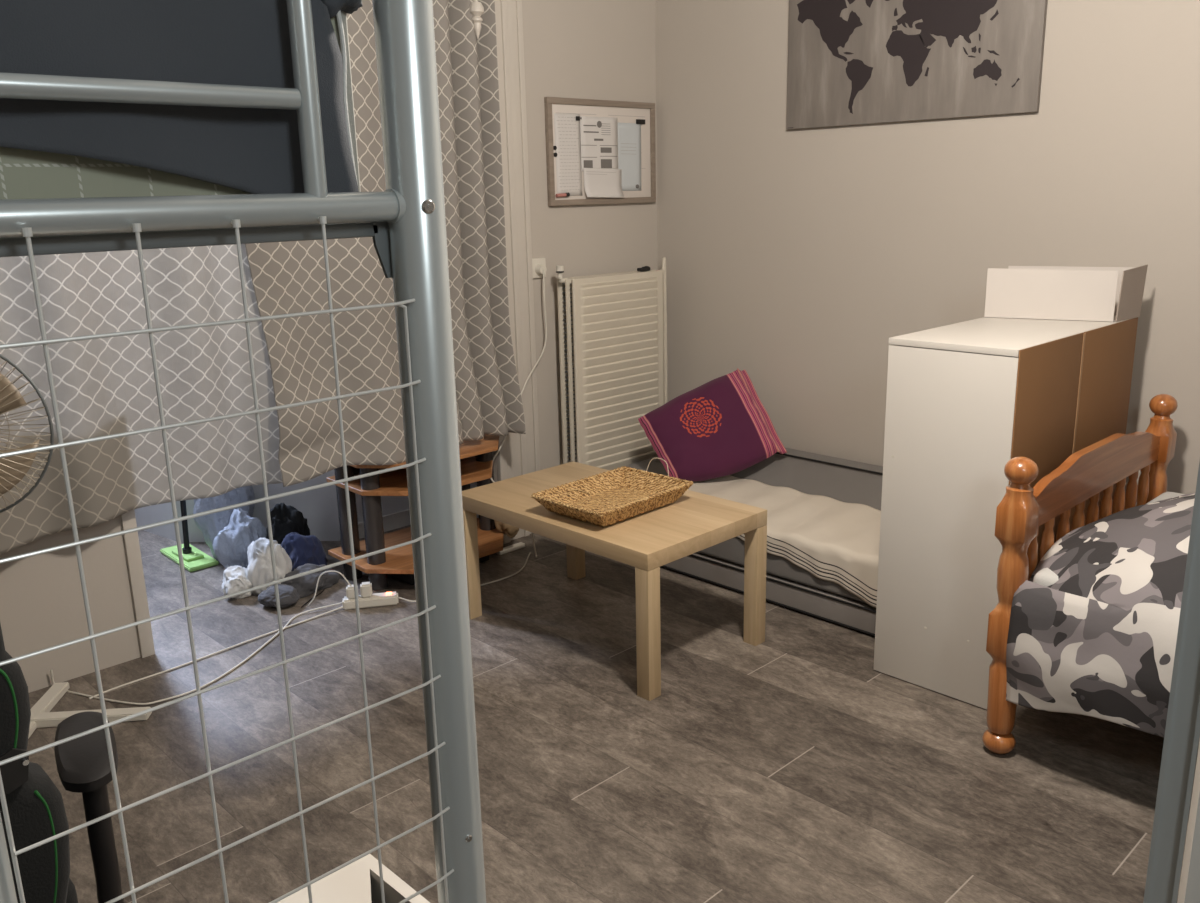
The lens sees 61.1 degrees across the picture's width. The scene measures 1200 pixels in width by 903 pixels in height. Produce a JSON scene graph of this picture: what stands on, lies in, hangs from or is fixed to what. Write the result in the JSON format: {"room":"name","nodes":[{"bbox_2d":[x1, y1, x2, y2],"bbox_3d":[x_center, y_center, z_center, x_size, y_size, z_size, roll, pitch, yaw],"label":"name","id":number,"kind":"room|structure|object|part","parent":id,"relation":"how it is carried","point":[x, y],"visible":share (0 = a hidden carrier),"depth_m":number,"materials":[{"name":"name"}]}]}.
{"room":"bedroom","nodes":[
{"label":"bedroom","id":0,"kind":"room"},
{"bbox_2d":[134,469,478,541],"bbox_3d":[-1.505,-0.987,4.288,2.131,2.720,0.536,1,15,7],"label":"wall","id":1,"kind":"structure","parent":0,"point":[319,506],"depth_m":4.37,"materials":[{"name":"paint"}]},
{"bbox_2d":[358,509,410,538],"bbox_3d":[-0.933,0.315,4.493,0.455,0.070,0.010,-15,20,-42],"label":"baseboard","id":2,"kind":"structure","parent":1,"relation":"attached to","point":[400,519],"depth_m":4.50,"materials":[{"name":"paint"}]},
{"bbox_2d":[0,0,657,692],"bbox_3d":[-1.351,-0.712,3.200,4.400,2.720,0.100,-15,20,-42],"label":"wall","id":3,"kind":"structure","parent":0,"point":[579,49],"depth_m":4.13,"materials":[{"name":"paint"}]},
{"bbox_2d":[120,510,154,657],"bbox_3d":[-1.483,0.278,3.217,0.042,0.800,0.014,-15,20,-42],"label":"trim","id":4,"kind":"structure","parent":3,"relation":"attached to","point":[128,519],"depth_m":3.25,"materials":[{"name":"paint"}]},
{"bbox_2d":[469,0,483,38],"bbox_3d":[-1.349,-1.371,2.840,2.770,0.240,0.192,-15,20,-42],"label":"curtain rod","id":5,"kind":"object","parent":3,"relation":"attached to","point":[476,8],"visible":1,"depth_m":3.60,"materials":[{"name":"paint"}]},
{"bbox_2d":[0,244,282,553],"bbox_3d":[-1.604,-0.563,2.789,0.131,1.672,1.532,12,20,43],"label":"curtain","id":6,"kind":"object","parent":5,"relation":"hanging from","point":[103,386],"visible":0.57,"depth_m":3.06,"materials":[{"name":"fabric"}]},
{"bbox_2d":[245,0,525,486],"bbox_3d":[-0.739,-0.776,3.515,1.039,1.660,0.179,-15,20,-42],"label":"curtain","id":7,"kind":"object","parent":5,"relation":"hanging from","point":[289,277],"visible":0.56,"depth_m":3.58,"materials":[{"name":"fabric"}]},
{"bbox_2d":[495,0,539,543],"bbox_3d":[-0.365,-0.950,4.036,0.225,2.720,0.030,-15,20,-42],"label":"trim","id":8,"kind":"structure","parent":3,"relation":"attached to","point":[519,454],"depth_m":4.08,"materials":[{"name":"paint"}]},
{"bbox_2d":[532,258,546,277],"bbox_3d":[-0.247,-0.756,4.192,0.080,0.080,0.040,-15,20,-42],"label":"wall socket","id":9,"kind":"object","parent":3,"relation":"attached to","point":[538,264],"visible":0.94,"depth_m":4.18,"materials":[{"name":"white plastic"}]},
{"bbox_2d":[490,270,546,557],"bbox_3d":[-0.337,-0.159,4.162,0.196,1.127,0.366,1,15,8],"label":"cable","id":10,"kind":"object","parent":9,"relation":"hanging from","point":[492,480],"visible":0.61,"depth_m":4.20,"materials":[{"name":"white plastic"}]},
{"bbox_2d":[544,97,655,205],"bbox_3d":[0.014,-1.276,4.344,0.634,0.426,0.021,-15,20,-42],"label":"whiteboard","id":11,"kind":"object","parent":3,"relation":"attached to","point":[624,111],"visible":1,"depth_m":4.33,"materials":[{"name":"beige wood"}]},
{"bbox_2d":[555,193,569,196],"bbox_3d":[-0.154,-1.062,4.210,0.068,0.018,0.016,-15,20,-42],"label":"marker pen","id":12,"kind":"object","parent":11,"relation":"attached to","point":[560,194],"visible":1,"depth_m":4.20,"materials":[{"name":"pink plastic"}]},
{"bbox_2d":[554,113,581,195],"bbox_3d":[-0.130,-1.226,4.208,0.145,0.328,0.001,-15,20,-42],"label":"paper sheet","id":13,"kind":"object","parent":11,"relation":"attached to","point":[567,129],"visible":1,"depth_m":4.21,"materials":[{"name":"white paper"}]},
{"bbox_2d":[580,116,617,170],"bbox_3d":[-0.001,-1.304,4.315,0.220,0.220,0.002,-15,20,-42],"label":"paper sheet","id":14,"kind":"object","parent":11,"relation":"attached to","point":[599,135],"visible":1,"depth_m":4.31,"materials":[{"name":"grey paper"}]},
{"bbox_2d":[584,168,624,197],"bbox_3d":[0.020,-1.151,4.357,0.228,0.127,0.021,-15,20,-42],"label":"paper sheet","id":15,"kind":"object","parent":11,"relation":"attached to","point":[598,182],"visible":1,"depth_m":4.36,"materials":[{"name":"white paper"}]},
{"bbox_2d":[618,123,640,190],"bbox_3d":[0.125,-1.288,4.449,0.163,0.287,0.001,-15,20,-42],"label":"paper sheet","id":16,"kind":"object","parent":11,"relation":"attached to","point":[629,134],"visible":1,"depth_m":4.45,"materials":[{"name":"white paper"}]},
{"bbox_2d":[636,119,644,123],"bbox_3d":[0.179,-1.446,4.461,0.052,0.020,0.008,-15,20,-42],"label":"magnet","id":17,"kind":"object","parent":11,"relation":"attached to","point":[638,121],"visible":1,"depth_m":4.46,"materials":[{"name":"black plastic"}]},
{"bbox_2d":[27,525,1198,902],"bbox_3d":[0.434,1.038,1.687,4.879,0.001,12.370,-15,20,-42],"label":"floor","id":18,"kind":"structure","parent":0,"point":[787,767],"depth_m":2.63,"materials":[{"name":"laminate"}]},
{"bbox_2d":[0,624,124,902],"bbox_3d":[-1.037,0.565,1.333,0.774,1.159,0.658,-15,20,-42],"label":"gaming chair","id":19,"kind":"object","parent":18,"relation":"on","point":[35,805],"visible":0.91,"depth_m":1.23,"materials":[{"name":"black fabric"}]},
{"bbox_3d":[-0.849,0.368,1.077,0.482,0.660,0.085,-15,20,-42],"label":"backrest","id":20,"kind":"part","parent":19,"relation":"part of","materials":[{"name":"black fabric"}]},
{"bbox_3d":[-0.756,0.437,1.495,0.080,0.024,0.228,-9,16,-27],"label":"armrest","id":21,"kind":"part","parent":19,"relation":"part of","materials":[{"name":"black plastic"}]},
{"bbox_2d":[0,354,151,738],"bbox_3d":[-1.593,0.257,2.668,0.420,1.123,0.510,6,16,27],"label":"pedestal fan","id":22,"kind":"object","parent":18,"relation":"on","point":[13,469],"visible":0.74,"depth_m":2.62,"materials":[{"name":"white plastic"}]},
{"bbox_3d":[-1.574,-0.153,2.544,0.254,0.190,0.023,-3,14,-5],"label":"blade","id":23,"kind":"part","parent":22,"relation":"part of","materials":[{"name":"beige plastic"}]},
{"bbox_3d":[-1.558,0.048,2.606,0.239,0.177,0.011,-6,15,-17],"label":"blade","id":24,"kind":"part","parent":22,"relation":"part of","materials":[{"name":"beige plastic"}]},
{"bbox_2d":[160,500,218,571],"bbox_3d":[-1.712,-0.114,4.060,0.130,1.150,0.330,-15,20,-42],"label":"mop","id":25,"kind":"object","parent":18,"relation":"on","point":[194,559],"visible":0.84,"depth_m":4.15,"materials":[{"name":"green plastic"}]},
{"bbox_3d":[-1.712,-0.129,4.069,0.035,1.125,0.074,-1,14,1],"label":"handle","id":26,"kind":"part","parent":25,"relation":"part of","materials":[{"name":"black plastic"}]},
{"bbox_2d":[50,602,341,704],"bbox_3d":[-1.219,0.635,3.298,0.936,0.064,0.356,-15,20,-42],"label":"cable","id":27,"kind":"object","parent":18,"relation":"on","point":[295,616],"visible":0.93,"depth_m":3.10,"materials":[{"name":"white plastic"}]},
{"bbox_2d":[89,606,342,699],"bbox_3d":[-1.224,0.645,3.343,0.020,0.015,0.885,12,20,42],"label":"cable","id":28,"kind":"object","parent":18,"relation":"on","point":[170,669],"visible":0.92,"depth_m":3.30,"materials":[{"name":"white plastic"}]},
{"bbox_2d":[193,486,254,560],"bbox_3d":[-1.553,0.211,4.186,0.185,0.450,0.255,7,16,28],"label":"plastic bag","id":29,"kind":"object","parent":18,"relation":"on","point":[210,525],"visible":0.3,"depth_m":4.11,"materials":[{"name":"white plastic"}]},
{"bbox_2d":[222,566,252,598],"bbox_3d":[-1.345,0.483,3.784,0.122,0.114,0.127,-6,15,-16],"label":"sock","id":30,"kind":"object","parent":18,"relation":"on","point":[235,579],"visible":0.79,"depth_m":3.75,"materials":[{"name":"white fabric"}]},
{"bbox_2d":[212,508,266,568],"bbox_3d":[-1.422,0.352,4.016,0.189,0.255,0.196,3,15,18],"label":"plastic bag","id":31,"kind":"object","parent":18,"relation":"on","point":[231,544],"visible":0.62,"depth_m":3.96,"materials":[{"name":"white plastic"}]},
{"bbox_2d":[0,0,485,902],"bbox_3d":[-1.202,0.142,1.395,1.026,1.957,2.058,-15,20,-42],"label":"bed","id":32,"kind":"object","parent":18,"relation":"on","point":[405,221],"visible":1,"depth_m":0.87,"materials":[{"name":"silver metal"}]},
{"bbox_3d":[-0.460,0.292,0.737,0.051,1.957,0.051,-15,20,-42],"label":"post","id":33,"kind":"part","parent":32,"relation":"part of","materials":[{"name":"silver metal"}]},
{"bbox_3d":[-0.564,-0.199,0.519,0.893,0.016,0.016,-15,20,-42],"label":"guard rail","id":34,"kind":"part","parent":32,"relation":"part of","materials":[{"name":"silver metal"}]},
{"bbox_2d":[0,11,360,198],"bbox_3d":[-1.200,-0.370,1.226,0.938,0.208,1.878,-15,20,-42],"label":"mattress","id":35,"kind":"object","parent":32,"relation":"on","point":[24,174],"visible":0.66,"depth_m":0.76,"materials":[{"name":"white fabric"}]},
{"bbox_2d":[0,0,358,193],"bbox_3d":[-0.902,-0.323,0.891,0.958,0.267,1.002,-15,20,-42],"label":"blanket","id":36,"kind":"object","parent":35,"relation":"on","point":[226,42],"visible":0.75,"depth_m":0.77,"materials":[{"name":"black fabric"}]},
{"bbox_2d":[321,0,362,18],"bbox_3d":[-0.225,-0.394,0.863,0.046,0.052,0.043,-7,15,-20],"label":"pillowcase","id":37,"kind":"object","parent":35,"relation":"on","point":[333,6],"visible":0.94,"depth_m":0.86,"materials":[{"name":"black fabric"}]},
{"bbox_3d":[-0.871,-0.458,1.540,0.014,0.200,1.870,-15,20,-42],"label":"panel","id":38,"kind":"part","parent":35,"relation":"part of","materials":[{"name":"white fabric"}]},
{"bbox_3d":[-0.530,-0.124,0.570,0.982,0.030,0.030,-15,20,-42],"label":"rail","id":39,"kind":"part","parent":32,"relation":"part of","materials":[{"name":"silver metal"}]},
{"bbox_3d":[-0.195,-0.182,0.912,0.020,0.052,0.004,-15,20,-42],"label":"corner plate","id":40,"kind":"part","parent":32,"relation":"part of","materials":[{"name":"grey metal"}]},
{"bbox_3d":[-0.154,0.212,1.023,0.051,1.957,0.051,-15,20,-42],"label":"post","id":41,"kind":"part","parent":32,"relation":"part of","materials":[{"name":"silver metal"}]},
{"bbox_2d":[247,537,291,594],"bbox_3d":[-1.244,0.423,3.818,0.168,0.208,0.165,-1,14,3],"label":"plastic bag","id":42,"kind":"object","parent":18,"relation":"on","point":[259,569],"visible":0.65,"depth_m":3.76,"materials":[{"name":"white plastic"}]},
{"bbox_2d":[258,584,299,607],"bbox_3d":[-1.165,0.524,3.694,0.135,0.071,0.161,-15,20,-42],"label":"shoe","id":43,"kind":"object","parent":18,"relation":"on","point":[288,595],"visible":0.93,"depth_m":3.65,"materials":[{"name":"grey fabric"}]},
{"bbox_2d":[266,503,309,543],"bbox_3d":[-1.254,0.332,4.071,0.180,0.260,0.163,-6,15,-16],"label":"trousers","id":44,"kind":"object","parent":18,"relation":"on","point":[285,520],"visible":0.38,"depth_m":4.02,"materials":[{"name":"black fabric"}]},
{"bbox_2d":[281,532,327,570],"bbox_3d":[-1.176,0.396,3.982,0.186,0.176,0.174,-15,20,-42],"label":"jumper","id":45,"kind":"object","parent":18,"relation":"on","point":[301,550],"visible":0.52,"depth_m":3.92,"materials":[{"name":"blue fabric"}]},
{"bbox_2d":[281,563,339,597],"bbox_3d":[-1.105,0.476,3.832,0.256,0.092,0.164,-15,20,-42],"label":"jacket","id":46,"kind":"object","parent":18,"relation":"on","point":[305,585],"visible":0.69,"depth_m":3.79,"materials":[{"name":"grey fabric"}]},
{"bbox_2d":[301,588,324,607],"bbox_3d":[-1.053,0.533,3.778,0.021,0.004,0.229,1,15,8],"label":"cable","id":47,"kind":"object","parent":18,"relation":"on","point":[324,588],"visible":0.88,"depth_m":3.74,"materials":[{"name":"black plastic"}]},
{"bbox_2d":[308,570,351,605],"bbox_3d":[-0.973,0.493,3.662,0.172,0.134,0.017,0,14,6],"label":"cable","id":48,"kind":"object","parent":18,"relation":"on","point":[331,570],"visible":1,"depth_m":3.65,"materials":[{"name":"white plastic"}]},
{"bbox_2d":[277,854,429,902],"bbox_3d":[-0.307,0.876,1.255,0.300,0.558,0.316,-15,20,-42],"label":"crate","id":49,"kind":"object","parent":18,"relation":"on","point":[358,881],"visible":0.98,"depth_m":1.33,"materials":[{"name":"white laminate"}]},
{"bbox_3d":[-0.205,0.854,1.351,0.016,0.548,0.284,-15,20,-42],"label":"panel","id":50,"kind":"part","parent":49,"relation":"part of","materials":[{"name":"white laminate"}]},
{"bbox_2d":[342,582,398,609],"bbox_3d":[-0.829,0.514,3.666,0.196,0.087,0.050,-4,15,-11],"label":"power strip","id":51,"kind":"object","parent":18,"relation":"on","point":[366,599],"visible":0.92,"depth_m":3.65,"materials":[{"name":"white plastic"}]},
{"bbox_2d":[326,434,503,589],"bbox_3d":[-0.671,0.218,3.970,0.655,0.500,0.475,-15,20,-42],"label":"shelf unit","id":52,"kind":"object","parent":18,"relation":"on","point":[476,456],"visible":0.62,"depth_m":3.86,"materials":[{"name":"brown wood"}]},
{"bbox_3d":[-0.809,0.005,4.061,0.460,0.093,0.015,-15,20,-42],"label":"panel","id":53,"kind":"part","parent":52,"relation":"part of","materials":[{"name":"black wood"}]},
{"bbox_3d":[-0.685,0.088,3.949,0.609,0.018,0.442,-15,20,-42],"label":"shelf","id":54,"kind":"part","parent":52,"relation":"part of","materials":[{"name":"brown wood"}]},
{"bbox_3d":[-0.667,0.371,4.009,0.655,0.018,0.475,-15,20,-42],"label":"shelf","id":55,"kind":"part","parent":52,"relation":"part of","materials":[{"name":"brown wood"}]},
{"bbox_3d":[-0.676,-0.017,3.909,0.655,0.014,0.475,-15,20,-42],"label":"shelf","id":56,"kind":"part","parent":52,"relation":"part of","materials":[{"name":"brown wood"}]},
{"bbox_2d":[494,520,518,537],"bbox_3d":[-0.366,0.235,4.094,0.102,0.238,0.111,6,16,26],"label":"paper bag","id":57,"kind":"object","parent":52,"relation":"hanging from","point":[510,531],"visible":0.19,"depth_m":4.08,"materials":[{"name":"brown paper"}]},
{"bbox_2d":[399,552,530,601],"bbox_3d":[-0.459,0.482,3.887,0.135,0.022,0.667,11,19,41],"label":"cable","id":58,"kind":"object","parent":18,"relation":"on","point":[530,552],"visible":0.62,"depth_m":3.89,"materials":[{"name":"white plastic"}]},
{"bbox_2d":[497,542,524,554],"bbox_3d":[-0.369,0.401,4.205,0.135,0.017,0.030,-15,20,-42],"label":"cable cover","id":59,"kind":"object","parent":18,"relation":"on","point":[519,545],"visible":0.81,"depth_m":4.20,"materials":[{"name":"white plastic"}]},
{"bbox_2d":[556,257,667,469],"bbox_3d":[0.081,-0.248,4.510,0.663,1.177,0.117,-15,20,-42],"label":"radiator","id":60,"kind":"object","parent":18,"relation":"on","point":[612,327],"visible":0.87,"depth_m":4.38,"materials":[{"name":"metal"}]},
{"bbox_3d":[0.030,-0.339,4.504,0.544,0.885,0.012,-15,20,-42],"label":"panel","id":61,"kind":"part","parent":60,"relation":"part of","materials":[{"name":"metal"}]},
{"bbox_2d":[637,266,649,270],"bbox_3d":[0.196,-0.807,4.485,0.068,0.021,0.030,-15,20,-42],"label":"hair clip","id":62,"kind":"object","parent":60,"relation":"on","point":[645,268],"visible":1,"depth_m":4.47,"materials":[{"name":"black plastic"}]},
{"bbox_2d":[462,461,766,700],"bbox_3d":[0.021,0.380,3.384,0.550,0.450,0.900,-15,20,-42],"label":"coffee table","id":63,"kind":"object","parent":18,"relation":"on","point":[650,540],"visible":0.88,"depth_m":3.17,"materials":[{"name":"brown wood"}]},
{"bbox_3d":[-0.454,0.383,3.520,0.050,0.399,0.050,-15,20,-42],"label":"leg","id":64,"kind":"part","parent":63,"relation":"part of","materials":[{"name":"brown wood"}]},
{"bbox_3d":[-0.095,0.288,3.855,0.050,0.399,0.050,-15,20,-42],"label":"leg","id":65,"kind":"part","parent":63,"relation":"part of","materials":[{"name":"brown wood"}]},
{"bbox_2d":[531,458,692,526],"bbox_3d":[0.044,0.121,3.240,0.456,0.117,0.328,-15,20,-42],"label":"woven tray","id":66,"kind":"object","parent":63,"relation":"on","point":[603,499],"visible":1,"depth_m":3.28,"materials":[{"name":"wicker"}]},
{"bbox_3d":[-0.074,0.144,3.119,0.071,0.036,0.111,-15,20,-42],"label":"handle","id":67,"kind":"part","parent":66,"relation":"part of","materials":[{"name":"wicker"}]},
{"bbox_3d":[0.193,0.054,3.382,0.018,0.064,0.108,-15,20,-42],"label":"handle","id":68,"kind":"part","parent":66,"relation":"part of","materials":[{"name":"beige wicker"}]},
{"bbox_3d":[0.139,0.521,2.926,0.050,0.399,0.050,-15,20,-42],"label":"leg","id":69,"kind":"part","parent":63,"relation":"part of","materials":[{"name":"brown wood"}]},
{"bbox_3d":[0.497,0.426,3.262,0.050,0.399,0.050,-15,20,-42],"label":"leg","id":70,"kind":"part","parent":63,"relation":"part of","materials":[{"name":"brown wood"}]},
{"bbox_2d":[612,448,882,635],"bbox_3d":[0.682,0.253,3.991,0.750,0.351,1.562,-15,20,-42],"label":"bed","id":71,"kind":"object","parent":18,"relation":"on","point":[788,585],"visible":0.08,"depth_m":3.79,"materials":[{"name":"grey metal"}]},
{"bbox_3d":[0.687,0.379,4.026,0.745,0.089,1.562,-15,20,-42],"label":"mattress","id":72,"kind":"part","parent":71,"relation":"part of","materials":[{"name":"grey fabric"}]},
{"bbox_2d":[687,475,880,607],"bbox_3d":[0.687,0.295,3.786,0.476,0.173,1.251,-15,20,-42],"label":"throw blanket","id":73,"kind":"object","parent":71,"relation":"on","point":[834,540],"visible":0.48,"depth_m":3.55,"materials":[{"name":"beige fabric"}]},
{"bbox_2d":[638,368,786,481],"bbox_3d":[0.463,-0.107,4.203,0.547,0.410,0.330,-6,15,-17],"label":"cushion","id":74,"kind":"object","parent":73,"relation":"on","point":[720,427],"visible":0.99,"depth_m":4.15,"materials":[{"name":"purple fabric"}]},
{"bbox_2d":[874,317,1137,708],"bbox_3d":[1.246,0.125,3.113,0.832,1.013,0.374,-15,20,-42],"label":"base cabinet","id":75,"kind":"object","parent":18,"relation":"on","point":[965,399],"visible":0.6,"depth_m":2.84,"materials":[{"name":"white laminate"}]},
{"bbox_3d":[0.954,0.211,2.845,0.016,0.993,0.368,-15,20,-42],"label":"panel","id":76,"kind":"part","parent":75,"relation":"part of","materials":[{"name":"white laminate"}]},
{"bbox_3d":[1.232,-0.358,2.991,0.832,0.018,0.368,-15,20,-42],"label":"panel","id":77,"kind":"part","parent":75,"relation":"part of","materials":[{"name":"white laminate"}]},
{"bbox_3d":[1.224,0.192,2.844,0.407,1.006,0.004,-15,20,-42],"label":"panel","id":78,"kind":"part","parent":75,"relation":"part of","materials":[{"name":"brown wood"}]},
{"bbox_2d":[984,264,1147,321],"bbox_3d":[1.440,-0.495,3.150,0.450,0.157,0.168,5,16,24],"label":"box","id":79,"kind":"object","parent":75,"relation":"on","point":[1110,294],"visible":1,"depth_m":3.10,"materials":[{"name":"white cardboard"}]},
{"bbox_3d":[1.483,-0.506,3.203,0.379,0.150,0.003,7,16,28],"label":"panel","id":80,"kind":"part","parent":79,"relation":"part of","materials":[{"name":"white cardboard"}]},
{"bbox_3d":[1.523,0.113,3.124,0.415,1.006,0.004,-15,20,-42],"label":"panel","id":81,"kind":"part","parent":75,"relation":"part of","materials":[{"name":"brown wood"}]},
{"bbox_2d":[983,394,1177,753],"bbox_3d":[2.097,0.468,2.158,1.075,0.790,2.135,-15,20,-42],"label":"bed","id":82,"kind":"object","parent":18,"relation":"on","point":[1093,469],"visible":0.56,"depth_m":2.62,"materials":[{"name":"brown wood"}]},
{"bbox_3d":[1.024,0.396,2.542,0.080,0.790,0.080,-15,20,-42],"label":"post","id":83,"kind":"part","parent":82,"relation":"part of","materials":[{"name":"orange wood"}]},
{"bbox_3d":[1.374,0.045,2.810,0.935,0.136,0.026,-15,20,-42],"label":"rail","id":84,"kind":"part","parent":82,"relation":"part of","materials":[{"name":"orange wood"}]},
{"bbox_2d":[1006,493,1199,744],"bbox_3d":[2.027,0.462,2.134,1.048,0.488,1.960,-15,20,-42],"label":"duvet","id":85,"kind":"object","parent":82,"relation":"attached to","point":[1098,641],"visible":0.88,"depth_m":2.36,"materials":[{"name":"fabric"}]},
{"bbox_2d":[1033,492,1184,586],"bbox_3d":[2.088,0.452,2.163,0.955,0.180,1.960,-15,20,-42],"label":"mattress","id":86,"kind":"object","parent":82,"relation":"on","point":[1046,577],"visible":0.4,"depth_m":2.50,"materials":[{"name":"white fabric"}]},
{"bbox_3d":[1.737,0.207,3.210,0.080,0.790,0.080,-15,20,-42],"label":"post","id":87,"kind":"part","parent":82,"relation":"part of","materials":[{"name":"orange wood"}]},
{"bbox_2d":[1143,461,1199,902],"bbox_3d":[0.538,0.246,0.936,0.064,1.908,0.064,8,17,31],"label":"metal stand","id":88,"kind":"object","parent":18,"relation":"on","point":[1182,730],"visible":1,"depth_m":0.93,"materials":[{"name":"silver metal"}]},
{"bbox_2d":[1177,740,1199,902],"bbox_3d":[0.760,0.529,1.122,0.214,1.254,0.401,8,17,31],"label":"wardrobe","id":89,"kind":"object","parent":18,"relation":"on","point":[1189,888],"visible":1,"depth_m":0.98,"materials":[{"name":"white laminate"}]},
{"bbox_3d":[0.662,0.571,0.969,0.214,1.254,0.028,8,17,31],"label":"door","id":90,"kind":"part","parent":89,"relation":"part of","materials":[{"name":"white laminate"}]},
{"bbox_2d":[655,0,1199,509],"bbox_3d":[1.795,-0.785,3.188,0.120,2.720,4.520,-15,20,-42],"label":"wall","id":91,"kind":"structure","parent":0,"point":[795,257],"depth_m":3.85,"materials":[{"name":"paint"}]},
{"bbox_2d":[786,0,1047,129],"bbox_3d":[1.089,-1.546,3.621,0.020,0.708,1.001,-15,20,-42],"label":"map","id":92,"kind":"object","parent":91,"relation":"attached to","point":[851,62],"visible":1,"depth_m":3.63,"materials":[{"name":"grey fabric"}]}
]}

